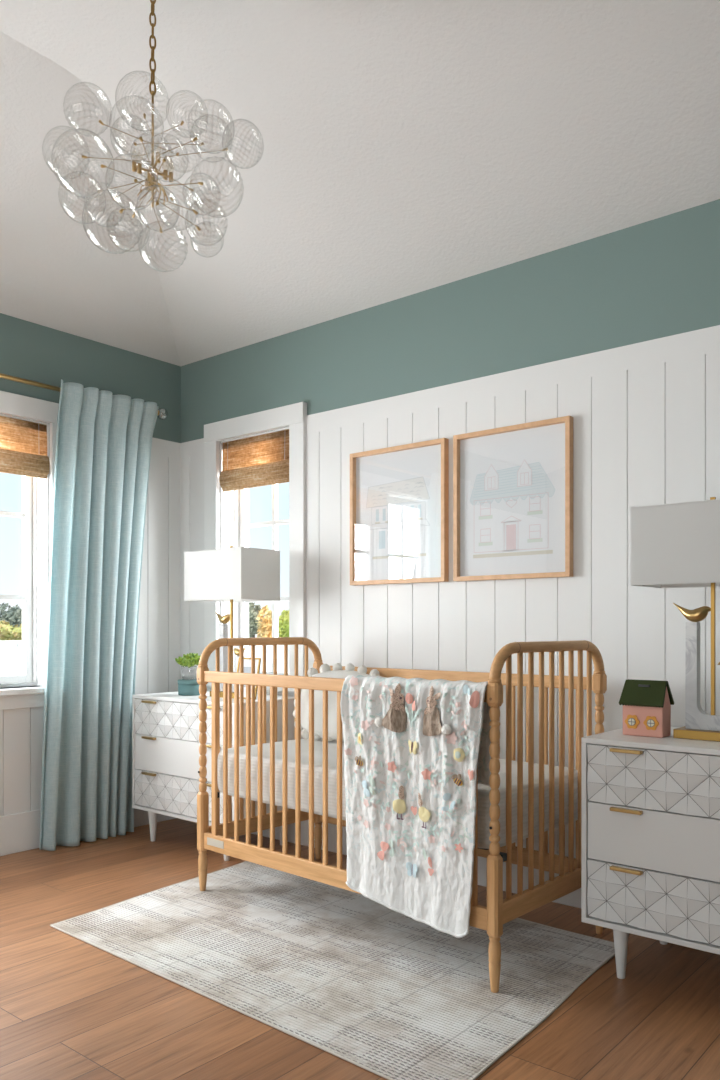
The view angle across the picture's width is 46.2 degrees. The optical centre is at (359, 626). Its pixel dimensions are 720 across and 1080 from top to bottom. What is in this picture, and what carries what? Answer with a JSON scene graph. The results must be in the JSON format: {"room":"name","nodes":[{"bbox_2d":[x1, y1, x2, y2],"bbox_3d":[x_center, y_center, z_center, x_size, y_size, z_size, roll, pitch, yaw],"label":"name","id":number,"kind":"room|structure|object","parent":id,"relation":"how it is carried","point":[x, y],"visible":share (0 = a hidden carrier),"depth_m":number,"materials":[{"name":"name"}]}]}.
{"room":"bedroom","nodes":[
{"label":"bedroom","id":0,"kind":"room"},
{"bbox_2d":[0,313,180,688],"bbox_3d":[-2.581,-0.058,3.199,0.180,2.915,4.960,0,0,40],"label":"wall","id":1,"kind":"structure","parent":0,"point":[28,350],"depth_m":4.42,"materials":[{"name":"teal paint"}]},
{"bbox_2d":[0,391,58,709],"bbox_3d":[-2.209,-0.367,3.592,0.240,1.530,2.100,0,0,40],"label":"window","id":2,"kind":"structure","parent":1,"relation":"in","point":[37,493],"depth_m":4.30,"materials":[{"name":"white paint"}]},
{"bbox_2d":[0,416,49,478],"bbox_3d":[-1.762,-0.886,4.067,0.062,0.274,0.548,0,0,40],"label":"bamboo shade","id":3,"kind":"object","parent":2,"relation":"attached to","point":[23,444],"visible":1,"depth_m":4.17,"materials":[{"name":"brown wood"}]},
{"bbox_2d":[0,373,167,419],"bbox_3d":[-2.037,-1.177,3.609,0.130,0.076,2.926,0,0,40],"label":"curtain rod","id":4,"kind":"object","parent":1,"relation":"attached to","point":[4,376],"visible":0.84,"depth_m":4.08,"materials":[{"name":"gold metal"}]},
{"bbox_2d":[39,379,157,850],"bbox_3d":[-1.333,-0.064,4.390,0.096,2.316,0.680,0,0,40],"label":"curtain","id":5,"kind":"object","parent":4,"relation":"hanging from","point":[104,439],"visible":1,"depth_m":4.32,"materials":[{"name":"teal fabric"}]},
{"bbox_2d":[0,808,174,855],"bbox_3d":[-2.501,1.005,3.125,0.014,0.190,4.588,0,0,40],"label":"baseboard","id":6,"kind":"structure","parent":1,"relation":"attached to","point":[19,832],"depth_m":4.14,"materials":[{"name":"white paint"}]},
{"bbox_2d":[0,437,179,815],"bbox_3d":[-2.507,0.018,3.138,0.012,2.165,4.600,0,0,40],"label":"wall paneling","id":7,"kind":"structure","parent":1,"relation":"attached to","point":[158,637],"depth_m":4.75,"materials":[{"name":"white paint"}]},
{"bbox_2d":[0,0,719,365],"bbox_3d":[-0.466,-1.702,1.379,5.400,0.374,4.700,0,0,40],"label":"ceiling","id":8,"kind":"structure","parent":0,"point":[411,147],"depth_m":3.02,"materials":[{"name":"white paint"}]},
{"bbox_2d":[42,0,263,271],"bbox_3d":[-0.598,-1.436,2.398,0.583,0.902,0.577,0,0,-36],"label":"chandelier","id":9,"kind":"object","parent":8,"relation":"hanging from","point":[151,183],"visible":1,"depth_m":2.40,"materials":[{"name":"clear glass"}]},
{"bbox_2d":[131,153,144,171],"bbox_3d":[-0.627,-1.327,2.400,0.042,0.066,0.037,0,0,40],"label":"socket","id":10,"kind":"object","parent":9,"relation":"attached to","point":[134,164],"depth_m":2.40,"materials":[{"name":"gold metal"}]},
{"bbox_2d":[136,151,149,173],"bbox_3d":[-0.606,-1.298,2.367,0.020,0.064,0.049,0,0,40],"label":"socket","id":11,"kind":"object","parent":9,"relation":"attached to","point":[139,166],"depth_m":2.35,"materials":[{"name":"gold metal"}]},
{"bbox_2d":[153,139,159,168],"bbox_3d":[-0.572,-1.327,2.367,0.048,0.066,0.026,0,0,40],"label":"socket","id":12,"kind":"object","parent":9,"relation":"attached to","point":[157,156],"depth_m":2.37,"materials":[{"name":"gold metal"}]},
{"bbox_2d":[159,158,168,179],"bbox_3d":[-0.572,-1.327,2.434,0.020,0.066,0.049,0,0,40],"label":"socket","id":13,"kind":"object","parent":9,"relation":"attached to","point":[164,171],"depth_m":2.44,"materials":[{"name":"gold metal"}]},
{"bbox_2d":[158,159,172,182],"bbox_3d":[-0.551,-1.298,2.401,0.042,0.064,0.037,0,0,40],"label":"socket","id":14,"kind":"object","parent":9,"relation":"attached to","point":[165,174],"depth_m":2.40,"materials":[{"name":"gold metal"}]},
{"bbox_2d":[0,818,719,1079],"bbox_3d":[-0.472,1.125,1.450,5.300,0.050,4.600,0,0,40],"label":"floor","id":15,"kind":"structure","parent":0,"point":[71,1008],"depth_m":2.44,"materials":[{"name":"brown wood"}]},
{"bbox_2d":[132,690,303,860],"bbox_3d":[-0.730,0.726,4.304,0.786,0.749,0.496,0,0,40],"label":"dresser","id":16,"kind":"object","parent":15,"relation":"on","point":[165,725],"visible":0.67,"depth_m":4.17,"materials":[{"name":"white paint"}]},
{"bbox_2d":[178,679,199,695],"bbox_3d":[-0.875,0.311,4.370,0.133,0.078,0.133,0,0,40],"label":"round box","id":17,"kind":"object","parent":16,"relation":"on","point":[185,687],"visible":0.71,"depth_m":4.31,"materials":[{"name":"teal"}]},
{"bbox_2d":[175,653,200,679],"bbox_3d":[-0.872,0.202,4.367,0.155,0.140,0.141,0,0,40],"label":"potted succulent","id":18,"kind":"object","parent":17,"relation":"on","point":[189,660],"visible":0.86,"depth_m":4.33,"materials":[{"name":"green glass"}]},
{"bbox_2d":[184,546,279,697],"bbox_3d":[-0.644,-0.028,4.241,0.427,0.757,0.262,0,0,40],"label":"table lamp","id":19,"kind":"object","parent":16,"relation":"on","point":[232,574],"visible":0.8,"depth_m":4.14,"materials":[{"name":"gold metal"}]},
{"bbox_2d":[237,658,260,699],"bbox_3d":[-0.539,0.249,4.118,0.124,0.199,0.093,0,0,26],"label":"photo frame","id":20,"kind":"object","parent":16,"relation":"on","point":[247,661],"visible":0.4,"depth_m":4.10,"materials":[{"name":"gold metal"}]},
{"bbox_2d":[50,861,614,1079],"bbox_3d":[-0.119,1.096,3.010,1.864,0.007,1.248,0,0,40],"label":"area rug","id":21,"kind":"object","parent":15,"relation":"on","point":[385,992],"visible":0.77,"depth_m":2.73,"materials":[{"name":"grey fabric"}]},
{"bbox_2d":[197,637,606,992],"bbox_3d":[0.103,0.573,3.270,1.479,1.053,0.716,0,0,43],"label":"crib","id":22,"kind":"object","parent":21,"relation":"on","point":[216,837],"visible":0.7,"depth_m":3.01,"materials":[{"name":"brown wood"}]},
{"bbox_2d":[217,738,577,848],"bbox_3d":[0.103,0.598,3.270,1.384,0.191,0.636,0,0,43],"label":"mattress","id":23,"kind":"object","parent":22,"relation":"on","point":[484,819],"visible":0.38,"depth_m":3.08,"materials":[{"name":"white fabric"}]},
{"bbox_2d":[293,663,379,741],"bbox_3d":[-0.087,0.331,3.725,0.498,0.341,0.149,0,0,32],"label":"cushion","id":24,"kind":"object","parent":23,"relation":"on","point":[325,671],"visible":0.36,"depth_m":3.72,"materials":[{"name":"white fabric"}]},
{"bbox_2d":[340,675,490,937],"bbox_3d":[0.178,0.555,2.735,0.579,0.782,0.152,0,0,43],"label":"quilt","id":25,"kind":"object","parent":22,"relation":"on","point":[414,747],"visible":0.99,"depth_m":2.69,"materials":[{"name":"fabric"}]},
{"bbox_2d":[345,748,351,754],"bbox_3d":[-0.039,0.423,2.867,0.028,0.025,0.004,0,0,13],"label":"flower","id":26,"kind":"object","parent":25,"relation":"on","point":[348,751],"depth_m":2.87,"materials":[{"name":"pink fabric"}]},
{"bbox_2d":[349,676,357,685],"bbox_3d":[-0.023,0.185,2.872,0.036,0.036,0.006,0,0,35],"label":"flower","id":27,"kind":"object","parent":25,"relation":"on","point":[353,680],"depth_m":2.87,"materials":[{"name":"pink fabric"}]},
{"bbox_2d":[361,720,368,729],"bbox_3d":[0.018,0.326,2.800,0.036,0.036,0.008,0,0,33],"label":"flower","id":28,"kind":"object","parent":25,"relation":"on","point":[364,723],"depth_m":2.80,"materials":[{"name":"pink fabric"}]},
{"bbox_2d":[364,799,368,806],"bbox_3d":[0.021,0.587,2.814,0.004,0.029,0.030,0,0,-44],"label":"flower","id":29,"kind":"object","parent":25,"relation":"on","point":[366,801],"depth_m":2.82,"materials":[{"name":"pink fabric"}]},
{"bbox_2d":[377,851,383,859],"bbox_3d":[0.069,0.752,2.783,0.031,0.032,0.004,0,0,43],"label":"flower","id":30,"kind":"object","parent":25,"relation":"on","point":[380,854],"depth_m":2.78,"materials":[{"name":"pink fabric"}]},
{"bbox_2d":[380,841,388,851],"bbox_3d":[0.081,0.721,2.772,0.036,0.033,0.004,0,0,43],"label":"flower","id":31,"kind":"object","parent":25,"relation":"on","point":[384,846],"depth_m":2.77,"materials":[{"name":"pink fabric"}]},
{"bbox_2d":[388,761,396,772],"bbox_3d":[0.104,0.452,2.730,0.036,0.038,0.006,0,0,30],"label":"flower","id":32,"kind":"object","parent":25,"relation":"on","point":[392,765],"depth_m":2.73,"materials":[{"name":"pink fabric"}]},
{"bbox_2d":[421,769,430,779],"bbox_3d":[0.207,0.459,2.634,0.037,0.037,0.005,0,0,30],"label":"flower","id":33,"kind":"object","parent":25,"relation":"on","point":[425,773],"depth_m":2.63,"materials":[{"name":"pink fabric"}]},
{"bbox_2d":[428,857,431,867],"bbox_3d":[0.219,0.736,2.642,0.017,0.033,0.003,0,0,43],"label":"flower","id":34,"kind":"object","parent":25,"relation":"on","point":[429,859],"depth_m":2.64,"materials":[{"name":"pink fabric"}]},
{"bbox_2d":[428,868,433,875],"bbox_3d":[0.221,0.767,2.641,0.025,0.023,0.003,0,0,43],"label":"flower","id":35,"kind":"object","parent":25,"relation":"on","point":[430,871],"depth_m":2.64,"materials":[{"name":"pink fabric"}]},
{"bbox_2d":[428,835,434,842],"bbox_3d":[0.223,0.661,2.635,0.027,0.027,0.004,0,0,43],"label":"flower","id":36,"kind":"object","parent":25,"relation":"on","point":[431,839],"depth_m":2.64,"materials":[{"name":"pink fabric"}]},
{"bbox_2d":[446,732,456,744],"bbox_3d":[0.280,0.338,2.567,0.039,0.039,0.009,0,0,30],"label":"flower","id":37,"kind":"object","parent":25,"relation":"on","point":[451,737],"depth_m":2.57,"materials":[{"name":"pink fabric"}]},
{"bbox_2d":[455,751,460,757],"bbox_3d":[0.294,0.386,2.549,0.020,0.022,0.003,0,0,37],"label":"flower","id":38,"kind":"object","parent":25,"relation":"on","point":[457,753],"depth_m":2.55,"materials":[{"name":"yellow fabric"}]},
{"bbox_2d":[453,748,464,761],"bbox_3d":[0.298,0.386,2.551,0.040,0.043,0.009,0,0,43],"label":"flower","id":39,"kind":"object","parent":25,"relation":"on","point":[458,753],"depth_m":2.55,"materials":[{"name":"yellow fabric"}]},
{"bbox_2d":[455,843,462,852],"bbox_3d":[0.300,0.668,2.555,0.032,0.031,0.003,0,0,39],"label":"flower","id":40,"kind":"object","parent":25,"relation":"on","point":[458,846],"depth_m":2.56,"materials":[{"name":"pink fabric"}]},
{"bbox_2d":[469,691,479,707],"bbox_3d":[0.342,0.216,2.522,0.031,0.052,0.012,0,0,10],"label":"flower","id":41,"kind":"object","parent":25,"relation":"on","point":[474,697],"depth_m":2.52,"materials":[{"name":"pink fabric"}]},
{"bbox_2d":[581,727,719,978],"bbox_3d":[1.153,0.726,2.611,0.786,0.749,0.496,0,0,40],"label":"dresser","id":42,"kind":"object","parent":15,"relation":"on","point":[650,806],"visible":0.98,"depth_m":2.55,"materials":[{"name":"white paint"}]},
{"bbox_2d":[619,679,673,737],"bbox_3d":[0.927,0.261,2.734,0.144,0.178,0.106,0,0,40],"label":"bank","id":43,"kind":"object","parent":42,"relation":"on","point":[646,704],"visible":1,"depth_m":2.70,"materials":[{"name":"pink"}]},
{"bbox_2d":[630,497,719,741],"bbox_3d":[1.107,-0.028,2.647,0.427,0.757,0.262,0,0,40],"label":"table lamp","id":44,"kind":"object","parent":42,"relation":"on","point":[674,545],"visible":1,"depth_m":2.63,"materials":[{"name":"gold metal"}]},
{"bbox_2d":[181,199,719,442],"bbox_3d":[1.123,-0.058,3.231,5.480,2.915,0.180,0,0,40],"label":"wall","id":45,"kind":"structure","parent":0,"point":[657,278],"depth_m":3.59,"materials":[{"name":"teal paint"}]},
{"bbox_2d":[204,402,306,695],"bbox_3d":[-0.524,-0.367,4.553,0.804,1.530,0.240,0,0,40],"label":"window","id":46,"kind":"structure","parent":45,"relation":"in","point":[226,514],"depth_m":4.62,"materials":[{"name":"white paint"}]},
{"bbox_2d":[219,429,288,491],"bbox_3d":[-0.550,-0.886,4.522,0.540,0.274,0.062,0,0,40],"label":"bamboo shade","id":47,"kind":"object","parent":46,"relation":"attached to","point":[261,460],"visible":0.82,"depth_m":4.51,"materials":[{"name":"brown wood"}]},
{"bbox_2d":[350,438,448,585],"bbox_3d":[0.170,-0.512,3.867,0.542,0.626,0.034,0,0,40],"label":"framed picture","id":48,"kind":"object","parent":45,"relation":"attached to","point":[399,495],"visible":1,"depth_m":3.87,"materials":[{"name":"brown wood"}]},
{"bbox_2d":[251,820,580,907],"bbox_3d":[0.990,1.005,3.202,5.288,0.190,0.012,0,0,40],"label":"baseboard","id":49,"kind":"structure","parent":45,"relation":"attached to","point":[573,899],"depth_m":3.59,"materials":[{"name":"white paint"}]},
{"bbox_2d":[180,325,719,857],"bbox_3d":[0.997,0.018,3.211,5.288,2.165,0.012,0,0,40],"label":"wall paneling","id":50,"kind":"structure","parent":45,"relation":"attached to","point":[646,414],"depth_m":3.38,"materials":[{"name":"white paint"}]},
{"bbox_2d":[453,416,572,580],"bbox_3d":[0.622,-0.513,3.492,0.542,0.630,0.034,0,0,40],"label":"framed picture","id":51,"kind":"object","parent":45,"relation":"attached to","point":[513,484],"visible":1,"depth_m":3.49,"materials":[{"name":"white paper"}]},
{"label":"outside","id":52,"kind":"structure","parent":0,"visible":0},
{"bbox_3d":[3.747,1.550,10.683,90.000,0.100,75.000,0,0,40],"label":"ground","id":53,"kind":"structure","parent":52,"visible":0},
{"bbox_2d":[0,640,21,675],"bbox_3d":[-6.946,0.830,10.396,0.150,1.340,7.000,0,0,40],"label":"fence","id":54,"kind":"object","parent":53,"relation":"on","point":[11,650],"visible":0.09,"depth_m":12.48,"materials":[{"name":"white"}]},
{"bbox_2d":[0,603,21,627],"bbox_3d":[-6.696,0.516,15.998,1.431,1.976,1.464,0,0,40],"label":"tree","id":55,"kind":"object","parent":53,"relation":"on","point":[13,615],"visible":0.36,"depth_m":15.77,"materials":[{"name":"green plant"}]},
{"bbox_2d":[0,620,21,640],"bbox_3d":[-6.216,0.682,14.972,0.885,1.645,1.062,0,0,40],"label":"shrub","id":56,"kind":"object","parent":53,"relation":"on","point":[7,632],"visible":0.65,"depth_m":14.76,"materials":[{"name":"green plant"}]},
{"bbox_2d":[249,602,260,637],"bbox_3d":[-2.062,0.462,15.988,0.426,2.087,0.405,0,0,40],"label":"tree","id":57,"kind":"object","parent":53,"relation":"on","point":[253,612],"visible":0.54,"depth_m":15.90,"materials":[{"name":"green plant"}]},
{"bbox_2d":[256,605,278,637],"bbox_3d":[-1.528,0.566,14.012,0.390,1.879,0.348,0,0,-30],"label":"tree","id":58,"kind":"object","parent":53,"relation":"on","point":[265,624],"visible":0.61,"depth_m":13.93,"materials":[{"name":"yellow plant"}]},
{"bbox_2d":[249,645,288,671],"bbox_3d":[-0.105,0.850,10.754,9.298,1.300,0.150,0,0,28],"label":"fence","id":59,"kind":"object","parent":53,"relation":"on","point":[258,648],"visible":0.02,"depth_m":11.28,"materials":[{"name":"white"}]},
{"bbox_2d":[278,610,288,636],"bbox_3d":[-1.322,0.588,15.011,0.403,1.835,0.313,0,0,40],"label":"tree","id":60,"kind":"object","parent":53,"relation":"on","point":[283,621],"visible":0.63,"depth_m":14.95,"materials":[{"name":"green plant"}]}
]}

